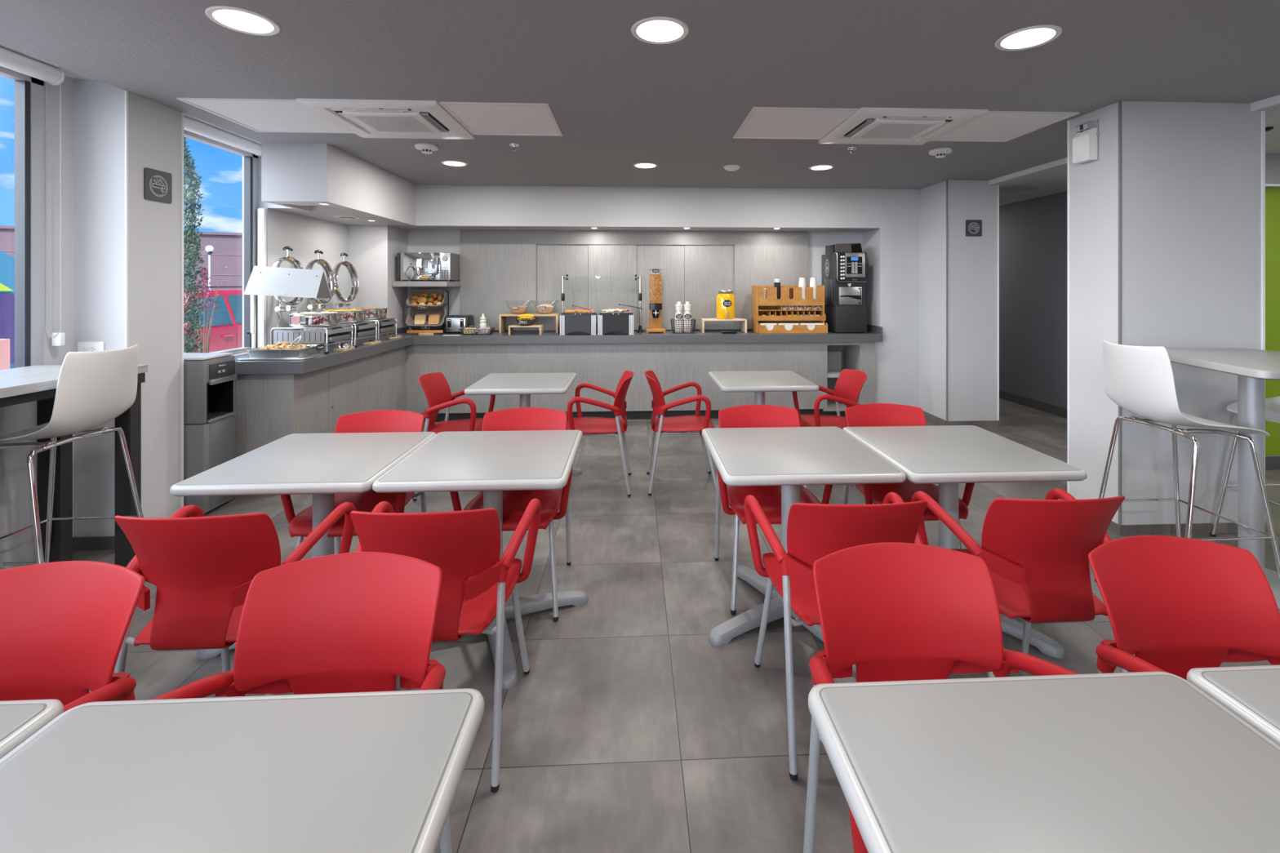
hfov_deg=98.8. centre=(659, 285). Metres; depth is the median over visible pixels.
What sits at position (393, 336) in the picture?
spoon rest
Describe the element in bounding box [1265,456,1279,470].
baseboard
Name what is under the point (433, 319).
bread slice
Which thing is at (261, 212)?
guide
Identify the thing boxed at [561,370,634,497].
armchair
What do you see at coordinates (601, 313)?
tray
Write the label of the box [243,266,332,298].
hood
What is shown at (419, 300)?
bread roll
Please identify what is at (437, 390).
armchair
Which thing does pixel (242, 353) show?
trim
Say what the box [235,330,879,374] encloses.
countertop
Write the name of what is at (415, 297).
bread roll
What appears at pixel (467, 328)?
tub
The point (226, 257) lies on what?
commercial building
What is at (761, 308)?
shelf
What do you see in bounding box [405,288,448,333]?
display rack
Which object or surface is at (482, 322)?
syrup bottle
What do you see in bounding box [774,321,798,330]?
napkin stack
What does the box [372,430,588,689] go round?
dining table
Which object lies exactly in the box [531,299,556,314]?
glass bowl
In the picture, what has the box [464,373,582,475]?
dining table
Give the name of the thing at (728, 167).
dome
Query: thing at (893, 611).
armchair
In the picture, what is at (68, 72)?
ceiling trim
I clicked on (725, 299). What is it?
dispenser
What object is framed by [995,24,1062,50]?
recessed light
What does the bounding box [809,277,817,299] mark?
cup stack
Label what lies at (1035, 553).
armchair
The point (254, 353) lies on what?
pan
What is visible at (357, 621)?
armchair
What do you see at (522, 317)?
banana
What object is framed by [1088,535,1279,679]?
armchair
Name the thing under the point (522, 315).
banana
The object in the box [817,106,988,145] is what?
air conditioner
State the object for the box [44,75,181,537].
wall pier
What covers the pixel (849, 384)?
armchair
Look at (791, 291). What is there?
cup stack
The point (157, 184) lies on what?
no smoking sign
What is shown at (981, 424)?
baseboard
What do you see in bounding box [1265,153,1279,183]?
wall
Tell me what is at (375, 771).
dining table
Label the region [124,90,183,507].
trim
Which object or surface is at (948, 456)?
dining table
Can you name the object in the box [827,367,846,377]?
shelf
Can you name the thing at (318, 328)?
chafing dish
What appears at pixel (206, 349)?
young shrub
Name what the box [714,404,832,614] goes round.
armchair
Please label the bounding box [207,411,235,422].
drip tray
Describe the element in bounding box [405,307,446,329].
basket
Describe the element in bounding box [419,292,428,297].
bread roll
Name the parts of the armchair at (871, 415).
leg, seat frame, armrest, backrest, seat, leg, armrest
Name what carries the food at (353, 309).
in the chafing dish at (362, 327)
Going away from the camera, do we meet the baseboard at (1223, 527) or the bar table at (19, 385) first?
the bar table at (19, 385)
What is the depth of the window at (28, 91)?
2.79 m
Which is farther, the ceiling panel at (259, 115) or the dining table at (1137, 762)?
the ceiling panel at (259, 115)
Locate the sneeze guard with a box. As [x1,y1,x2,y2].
[559,274,643,332]
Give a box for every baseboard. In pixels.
[72,536,115,551]
[923,410,999,427]
[999,389,1066,418]
[1107,520,1237,535]
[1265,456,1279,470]
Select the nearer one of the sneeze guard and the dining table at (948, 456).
the dining table at (948, 456)
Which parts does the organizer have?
napkin drawer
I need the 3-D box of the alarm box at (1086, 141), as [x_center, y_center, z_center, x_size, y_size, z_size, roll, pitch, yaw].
[2.644,-0.890,3.401,0.061,0.250,0.141,0,0,-3]
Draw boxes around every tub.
[462,325,477,333]
[476,324,492,333]
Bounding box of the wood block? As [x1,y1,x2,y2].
[418,333,434,334]
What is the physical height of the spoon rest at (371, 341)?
0.038 m
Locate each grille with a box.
[342,109,442,133]
[849,117,945,139]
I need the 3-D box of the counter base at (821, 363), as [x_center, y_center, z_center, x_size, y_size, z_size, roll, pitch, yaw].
[-0.166,1.041,6.177,5.070,0.838,0.525,0,0,-3]
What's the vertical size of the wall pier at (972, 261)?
2.560 m
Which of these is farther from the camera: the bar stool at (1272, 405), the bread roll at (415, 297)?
the bread roll at (415, 297)
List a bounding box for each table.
[0,364,147,567]
[0,688,484,852]
[0,699,63,759]
[169,431,435,659]
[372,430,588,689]
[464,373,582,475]
[702,426,906,672]
[708,370,819,478]
[808,671,1279,852]
[842,425,1086,658]
[1165,347,1279,608]
[1186,665,1279,746]
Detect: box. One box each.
[560,311,597,335]
[597,311,634,334]
[1072,119,1099,164]
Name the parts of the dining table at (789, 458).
arm, arm, arm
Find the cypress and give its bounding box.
[183,136,206,352]
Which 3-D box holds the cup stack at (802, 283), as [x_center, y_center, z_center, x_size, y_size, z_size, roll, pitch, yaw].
[1.601,0.066,6.162,0.080,0.300,0.080,0,0,-3]
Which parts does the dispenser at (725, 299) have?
lid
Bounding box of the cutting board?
[406,329,443,333]
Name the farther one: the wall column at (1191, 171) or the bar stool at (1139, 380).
the wall column at (1191, 171)
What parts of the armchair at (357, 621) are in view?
armrest, backrest, armrest, leg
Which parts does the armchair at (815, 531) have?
leg, armrest, leg, seat, seat frame, backrest, armrest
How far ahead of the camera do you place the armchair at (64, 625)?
1.21 m
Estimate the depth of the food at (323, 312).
4.39 m
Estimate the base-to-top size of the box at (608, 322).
0.236 m
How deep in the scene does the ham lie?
6.00 m
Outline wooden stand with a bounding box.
[699,317,746,333]
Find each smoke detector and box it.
[414,142,438,154]
[928,147,952,158]
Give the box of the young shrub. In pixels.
[187,266,219,352]
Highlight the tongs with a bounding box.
[289,335,302,346]
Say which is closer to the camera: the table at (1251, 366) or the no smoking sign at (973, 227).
the table at (1251, 366)
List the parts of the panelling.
panel, panel, panel, panel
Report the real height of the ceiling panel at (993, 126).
0.008 m
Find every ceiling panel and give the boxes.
[176,97,352,133]
[439,102,562,136]
[733,106,858,139]
[930,111,1079,142]
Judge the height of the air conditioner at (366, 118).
0.032 m
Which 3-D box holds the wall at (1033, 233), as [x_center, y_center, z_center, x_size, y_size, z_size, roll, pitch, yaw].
[3.995,0.060,6.766,1.150,2.800,4.880,0,0,-3]
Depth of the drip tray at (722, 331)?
6.02 m
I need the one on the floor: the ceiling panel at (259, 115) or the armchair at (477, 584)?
the armchair at (477, 584)
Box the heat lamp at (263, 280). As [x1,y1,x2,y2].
[236,266,332,360]
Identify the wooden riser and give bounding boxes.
[498,313,560,333]
[508,324,543,335]
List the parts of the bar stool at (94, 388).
leg, leg, seat frame, shell seat, leg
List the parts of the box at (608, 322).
corner post, corner post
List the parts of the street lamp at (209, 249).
globe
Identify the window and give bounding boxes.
[0,66,44,368]
[183,129,257,355]
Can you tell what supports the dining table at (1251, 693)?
on the floor
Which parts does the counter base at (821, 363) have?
panel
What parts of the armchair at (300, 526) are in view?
armrest, leg, leg, seat, backrest, armrest, seat frame, leg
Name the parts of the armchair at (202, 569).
leg, seat frame, armrest, seat, backrest, leg, armrest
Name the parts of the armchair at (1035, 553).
armrest, leg, leg, seat, backrest, armrest, leg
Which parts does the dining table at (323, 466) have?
arm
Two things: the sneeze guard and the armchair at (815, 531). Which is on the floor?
the armchair at (815, 531)
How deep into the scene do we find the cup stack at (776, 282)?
6.12 m
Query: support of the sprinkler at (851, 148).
attached to the ceiling at (618, 100)
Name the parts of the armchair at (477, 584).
armrest, backrest, seat frame, seat, leg, armrest, leg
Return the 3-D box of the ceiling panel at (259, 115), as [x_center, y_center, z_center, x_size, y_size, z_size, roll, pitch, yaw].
[-2.453,-1.071,3.493,0.665,0.008,0.680,0,0,-3]
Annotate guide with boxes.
[257,208,266,347]
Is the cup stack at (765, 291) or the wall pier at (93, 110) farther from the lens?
the cup stack at (765, 291)
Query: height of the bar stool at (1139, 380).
1.173 m
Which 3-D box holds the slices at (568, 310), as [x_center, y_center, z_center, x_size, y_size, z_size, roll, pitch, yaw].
[-0.886,0.285,6.027,0.315,0.024,0.258,0,0,-3]
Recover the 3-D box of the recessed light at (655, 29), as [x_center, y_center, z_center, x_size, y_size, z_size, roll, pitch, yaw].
[0.001,-1.072,2.313,0.244,0.006,0.244,0,0,-3]
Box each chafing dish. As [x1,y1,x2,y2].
[270,246,353,354]
[304,249,377,347]
[332,252,396,342]
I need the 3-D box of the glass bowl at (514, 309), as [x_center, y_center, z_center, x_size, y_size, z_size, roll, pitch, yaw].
[-1.592,0.243,6.164,0.302,0.158,0.302,0,0,-3]
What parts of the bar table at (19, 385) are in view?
rail, leg, leg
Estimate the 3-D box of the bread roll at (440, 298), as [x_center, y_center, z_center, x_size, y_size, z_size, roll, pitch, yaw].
[-2.464,0.142,6.138,0.061,0.092,0.048,0,0,-9]
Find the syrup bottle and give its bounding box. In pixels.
[479,313,486,327]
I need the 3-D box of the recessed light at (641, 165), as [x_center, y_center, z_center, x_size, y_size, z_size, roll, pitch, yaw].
[-0.129,-1.072,4.915,0.222,0.006,0.222,0,0,-3]
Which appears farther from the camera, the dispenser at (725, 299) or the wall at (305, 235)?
the dispenser at (725, 299)
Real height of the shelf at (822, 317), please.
0.098 m
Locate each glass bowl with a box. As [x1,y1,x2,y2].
[508,299,531,314]
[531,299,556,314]
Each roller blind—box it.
[0,46,65,346]
[183,115,261,155]
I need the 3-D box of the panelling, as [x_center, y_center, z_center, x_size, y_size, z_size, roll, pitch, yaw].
[-0.271,-0.051,6.420,4.062,1.173,0.050,0,0,-3]
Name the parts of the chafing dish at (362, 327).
handle, frame, plate, burner drawer, frame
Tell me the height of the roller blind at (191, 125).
0.105 m
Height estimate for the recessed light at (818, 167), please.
0.006 m
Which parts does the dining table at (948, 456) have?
arm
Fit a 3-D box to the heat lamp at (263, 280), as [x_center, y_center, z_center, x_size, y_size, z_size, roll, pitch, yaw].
[-2.745,0.196,4.004,0.563,0.676,0.220,0,0,-3]
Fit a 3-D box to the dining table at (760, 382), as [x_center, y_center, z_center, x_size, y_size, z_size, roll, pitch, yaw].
[0.775,1.090,4.254,0.760,0.739,0.760,0,0,-3]
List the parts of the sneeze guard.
post, post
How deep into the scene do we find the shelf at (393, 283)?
5.91 m
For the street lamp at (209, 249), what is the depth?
20.18 m
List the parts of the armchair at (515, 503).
armrest, seat, backrest, leg, armrest, leg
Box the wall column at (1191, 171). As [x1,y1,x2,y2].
[1070,101,1261,524]
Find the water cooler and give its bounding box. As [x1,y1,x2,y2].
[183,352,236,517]
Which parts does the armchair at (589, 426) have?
seat, armrest, armrest, seat frame, leg, backrest, leg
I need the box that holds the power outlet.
[77,342,104,351]
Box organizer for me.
[751,285,827,333]
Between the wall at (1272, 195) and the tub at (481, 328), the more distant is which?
the tub at (481, 328)
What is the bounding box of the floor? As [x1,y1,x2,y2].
[72,398,1279,852]
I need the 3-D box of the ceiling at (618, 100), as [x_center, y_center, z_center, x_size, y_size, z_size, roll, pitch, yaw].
[0.343,-1.208,1.669,6.450,0.265,9.900,0,0,-3]
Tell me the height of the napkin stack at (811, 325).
0.098 m
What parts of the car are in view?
door handle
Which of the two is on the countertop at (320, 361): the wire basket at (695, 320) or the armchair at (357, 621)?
the wire basket at (695, 320)
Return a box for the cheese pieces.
[601,308,622,312]
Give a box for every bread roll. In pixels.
[411,295,418,299]
[416,297,426,302]
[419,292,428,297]
[426,297,434,302]
[429,293,437,298]
[437,293,443,302]
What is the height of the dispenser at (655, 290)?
0.726 m
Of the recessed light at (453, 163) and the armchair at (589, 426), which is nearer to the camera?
the armchair at (589, 426)
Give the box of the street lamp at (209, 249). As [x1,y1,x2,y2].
[205,245,213,289]
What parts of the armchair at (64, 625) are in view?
armrest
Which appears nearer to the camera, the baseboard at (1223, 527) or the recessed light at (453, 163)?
the baseboard at (1223, 527)
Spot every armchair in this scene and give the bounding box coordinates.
[0,560,145,712]
[113,502,355,695]
[152,551,451,852]
[280,409,426,554]
[350,497,541,792]
[413,372,495,501]
[449,407,573,621]
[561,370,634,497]
[644,370,716,495]
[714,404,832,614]
[744,492,927,780]
[792,368,866,488]
[803,542,1079,852]
[842,403,974,548]
[911,488,1129,677]
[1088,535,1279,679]
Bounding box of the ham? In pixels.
[614,307,631,311]
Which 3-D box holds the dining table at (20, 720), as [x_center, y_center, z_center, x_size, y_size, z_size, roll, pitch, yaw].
[-1.366,1.090,0.588,0.746,0.739,0.746,0,0,-3]
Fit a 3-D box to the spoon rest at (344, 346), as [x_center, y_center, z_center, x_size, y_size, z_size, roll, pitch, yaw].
[-2.600,0.503,4.550,0.092,0.064,0.245,0,0,-3]
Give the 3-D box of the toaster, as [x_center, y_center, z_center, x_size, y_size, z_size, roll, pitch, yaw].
[-2.251,0.434,6.134,0.270,0.200,0.255,0,0,-3]
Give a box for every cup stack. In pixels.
[763,288,767,299]
[773,279,780,299]
[789,288,793,299]
[798,277,805,299]
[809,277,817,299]
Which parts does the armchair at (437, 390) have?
leg, backrest, leg, armrest, seat, armrest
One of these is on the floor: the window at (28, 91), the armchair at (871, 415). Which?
the armchair at (871, 415)
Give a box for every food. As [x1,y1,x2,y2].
[291,311,333,314]
[324,308,359,311]
[349,306,384,309]
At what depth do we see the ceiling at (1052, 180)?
5.41 m
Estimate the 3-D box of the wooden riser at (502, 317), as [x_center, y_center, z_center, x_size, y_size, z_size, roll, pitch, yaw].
[-1.458,0.428,6.180,0.645,0.212,0.250,0,0,-3]
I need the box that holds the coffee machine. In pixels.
[822,243,866,333]
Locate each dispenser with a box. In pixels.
[645,267,665,333]
[716,290,734,319]
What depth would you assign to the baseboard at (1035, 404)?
6.46 m
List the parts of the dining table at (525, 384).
arm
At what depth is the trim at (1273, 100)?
4.76 m
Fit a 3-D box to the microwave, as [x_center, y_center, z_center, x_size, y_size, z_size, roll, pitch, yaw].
[-2.569,-0.198,6.088,0.566,0.310,0.386,0,0,-3]
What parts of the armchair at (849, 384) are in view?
armrest, seat, armrest, leg, backrest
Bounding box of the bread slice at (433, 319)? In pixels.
[428,315,439,324]
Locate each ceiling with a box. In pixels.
[0,0,1279,189]
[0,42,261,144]
[992,103,1279,205]
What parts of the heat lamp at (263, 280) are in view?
post, plate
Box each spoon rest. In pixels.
[333,342,355,351]
[363,339,381,344]
[386,334,401,339]
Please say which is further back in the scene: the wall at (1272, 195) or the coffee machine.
the coffee machine
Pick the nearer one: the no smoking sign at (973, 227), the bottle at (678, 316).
the no smoking sign at (973, 227)
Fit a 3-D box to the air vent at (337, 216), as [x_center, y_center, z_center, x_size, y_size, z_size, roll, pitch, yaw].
[-2.917,-0.627,5.112,0.180,0.016,0.180,0,0,-3]
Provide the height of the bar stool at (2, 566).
1.173 m
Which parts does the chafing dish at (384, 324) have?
frame, burner drawer, plate, frame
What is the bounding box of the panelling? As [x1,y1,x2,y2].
[459,229,808,330]
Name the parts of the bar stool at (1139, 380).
leg, leg, seat frame, shell seat, leg, leg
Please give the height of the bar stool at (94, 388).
1.173 m
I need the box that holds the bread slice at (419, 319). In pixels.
[413,315,425,324]
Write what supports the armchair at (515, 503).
on the floor
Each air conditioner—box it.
[295,97,475,139]
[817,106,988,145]
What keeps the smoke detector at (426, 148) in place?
attached to the ceiling at (618, 100)
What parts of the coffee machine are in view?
door, panel frame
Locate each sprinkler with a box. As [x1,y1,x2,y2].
[509,143,519,151]
[847,146,857,154]
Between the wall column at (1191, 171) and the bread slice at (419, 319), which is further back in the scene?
the bread slice at (419, 319)
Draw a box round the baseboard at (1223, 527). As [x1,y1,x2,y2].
[1107,520,1237,535]
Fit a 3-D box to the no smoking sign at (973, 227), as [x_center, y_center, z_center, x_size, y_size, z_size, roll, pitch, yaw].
[3.216,-0.585,5.613,0.170,0.170,0.006,0,0,-3]
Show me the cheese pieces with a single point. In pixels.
(612, 310)
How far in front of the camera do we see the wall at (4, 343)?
4.46 m
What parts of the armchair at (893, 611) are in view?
leg, armrest, backrest, armrest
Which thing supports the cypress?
on the pavement
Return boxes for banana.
[518,314,533,316]
[518,316,531,319]
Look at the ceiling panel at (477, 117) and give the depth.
3.53 m
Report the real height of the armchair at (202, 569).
0.817 m
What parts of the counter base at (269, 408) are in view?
door, door, door, door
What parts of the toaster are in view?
plate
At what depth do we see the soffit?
6.00 m
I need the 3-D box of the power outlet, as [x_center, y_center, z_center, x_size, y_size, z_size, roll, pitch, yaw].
[-3.140,0.355,3.022,0.136,0.084,0.012,0,0,-3]
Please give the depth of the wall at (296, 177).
4.37 m
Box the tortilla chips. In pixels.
[256,341,314,351]
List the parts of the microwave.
door, handle, control panel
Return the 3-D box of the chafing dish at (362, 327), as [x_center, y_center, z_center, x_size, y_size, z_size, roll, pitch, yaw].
[-2.831,0.110,4.866,0.473,0.849,0.410,0,0,-3]
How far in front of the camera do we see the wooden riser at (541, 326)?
5.87 m
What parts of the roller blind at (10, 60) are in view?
chain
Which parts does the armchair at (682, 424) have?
leg, backrest, leg, armrest, seat frame, armrest, seat, leg, leg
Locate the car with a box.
[183,285,242,352]
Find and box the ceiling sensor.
[1265,126,1273,131]
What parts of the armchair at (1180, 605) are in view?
armrest, armrest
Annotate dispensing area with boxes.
[840,288,861,303]
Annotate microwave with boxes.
[396,252,459,281]
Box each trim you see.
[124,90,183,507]
[230,351,248,355]
[946,100,1121,525]
[988,94,1279,185]
[997,110,1265,522]
[1265,183,1279,187]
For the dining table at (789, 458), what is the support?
on the floor
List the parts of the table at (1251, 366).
post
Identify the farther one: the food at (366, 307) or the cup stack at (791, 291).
the cup stack at (791, 291)
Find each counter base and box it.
[233,346,405,457]
[405,342,875,422]
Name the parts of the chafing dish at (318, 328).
handle, frame, slotted panel, plate, frame, slotted panel, burner drawer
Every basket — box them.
[405,288,446,310]
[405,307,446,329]
[459,327,494,334]
[515,316,537,325]
[670,318,696,333]
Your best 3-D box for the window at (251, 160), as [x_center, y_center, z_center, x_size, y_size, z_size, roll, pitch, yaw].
[-3.307,-0.267,3.946,0.065,1.606,1.110,0,0,-3]
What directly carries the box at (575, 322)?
on the countertop at (320, 361)
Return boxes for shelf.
[391,281,461,286]
[757,311,826,320]
[758,305,822,311]
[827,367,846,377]
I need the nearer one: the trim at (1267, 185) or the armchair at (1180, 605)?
the armchair at (1180, 605)
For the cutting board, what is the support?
on the wood block
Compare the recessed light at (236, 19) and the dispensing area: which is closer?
the recessed light at (236, 19)
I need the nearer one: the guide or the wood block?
the guide
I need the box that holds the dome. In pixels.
[724,164,740,171]
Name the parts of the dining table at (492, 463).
arm, arm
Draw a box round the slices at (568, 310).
[564,309,593,312]
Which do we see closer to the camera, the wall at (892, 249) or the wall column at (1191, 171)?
the wall column at (1191, 171)
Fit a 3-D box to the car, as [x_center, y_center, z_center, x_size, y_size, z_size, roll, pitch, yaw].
[-8.309,0.913,9.060,2.155,1.794,4.420,0,0,-3]
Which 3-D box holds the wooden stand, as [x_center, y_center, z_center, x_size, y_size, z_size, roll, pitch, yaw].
[0.721,0.459,6.258,0.500,0.152,0.260,0,0,-3]
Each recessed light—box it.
[204,5,279,35]
[440,160,467,166]
[631,16,688,44]
[633,162,657,168]
[808,164,834,170]
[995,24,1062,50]
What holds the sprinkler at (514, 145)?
attached to the ceiling at (618, 100)
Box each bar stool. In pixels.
[0,343,143,565]
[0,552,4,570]
[1098,339,1279,579]
[1209,395,1279,537]
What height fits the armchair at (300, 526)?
0.817 m
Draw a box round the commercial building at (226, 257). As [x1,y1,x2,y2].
[0,225,242,289]
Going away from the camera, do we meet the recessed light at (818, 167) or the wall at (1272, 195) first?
the wall at (1272, 195)
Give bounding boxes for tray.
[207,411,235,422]
[561,311,595,314]
[599,311,632,314]
[720,330,737,333]
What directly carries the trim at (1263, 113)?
attached to the wall at (1033, 233)
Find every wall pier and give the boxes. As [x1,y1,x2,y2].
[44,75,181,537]
[347,225,408,328]
[919,180,997,421]
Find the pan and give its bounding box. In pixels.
[245,343,324,358]
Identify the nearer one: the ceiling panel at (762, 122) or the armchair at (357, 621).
the armchair at (357, 621)
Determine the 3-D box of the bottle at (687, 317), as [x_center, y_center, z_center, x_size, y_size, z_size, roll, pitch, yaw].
[0.309,0.355,6.127,0.091,0.342,0.102,0,0,-3]
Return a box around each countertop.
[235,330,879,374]
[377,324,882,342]
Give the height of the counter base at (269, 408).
0.838 m
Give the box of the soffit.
[391,183,879,231]
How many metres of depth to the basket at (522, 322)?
5.88 m
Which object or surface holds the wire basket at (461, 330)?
on the countertop at (320, 361)
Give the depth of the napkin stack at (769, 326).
6.04 m
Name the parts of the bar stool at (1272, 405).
leg, shell seat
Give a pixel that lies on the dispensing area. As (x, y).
(847, 295)
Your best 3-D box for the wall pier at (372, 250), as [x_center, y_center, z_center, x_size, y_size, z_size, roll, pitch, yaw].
[-3.254,0.060,6.162,0.710,2.800,0.770,0,0,-3]
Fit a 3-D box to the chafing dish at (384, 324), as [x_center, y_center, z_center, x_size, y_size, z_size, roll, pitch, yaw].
[-2.855,0.110,5.300,0.473,0.849,0.410,0,0,-3]
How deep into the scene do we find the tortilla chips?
4.00 m
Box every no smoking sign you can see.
[143,167,172,204]
[965,219,982,236]
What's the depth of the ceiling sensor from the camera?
3.56 m
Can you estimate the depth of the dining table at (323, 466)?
2.21 m
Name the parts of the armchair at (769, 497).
leg, armrest, leg, backrest, seat, armrest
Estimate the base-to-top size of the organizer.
0.529 m
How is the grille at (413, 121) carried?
attached to the air conditioner at (366, 118)
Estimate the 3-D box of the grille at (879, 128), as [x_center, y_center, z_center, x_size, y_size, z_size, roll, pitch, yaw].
[1.598,-1.056,3.719,0.460,0.026,0.440,0,0,-3]
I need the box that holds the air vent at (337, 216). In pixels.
[332,215,361,218]
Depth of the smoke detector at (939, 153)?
4.32 m
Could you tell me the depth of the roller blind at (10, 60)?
2.84 m
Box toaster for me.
[444,314,473,333]
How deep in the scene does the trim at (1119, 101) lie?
3.19 m
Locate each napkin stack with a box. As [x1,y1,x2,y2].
[758,322,776,330]
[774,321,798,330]
[794,321,824,330]
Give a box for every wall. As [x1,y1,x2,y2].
[0,338,9,369]
[242,155,347,346]
[261,142,413,225]
[408,188,919,407]
[999,191,1066,408]
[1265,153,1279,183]
[1265,187,1279,456]
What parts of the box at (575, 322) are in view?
corner post, corner post, corner post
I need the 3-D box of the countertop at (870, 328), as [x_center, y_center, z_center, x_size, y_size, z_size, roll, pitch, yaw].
[-0.425,0.540,6.146,5.750,0.161,0.578,0,0,-3]

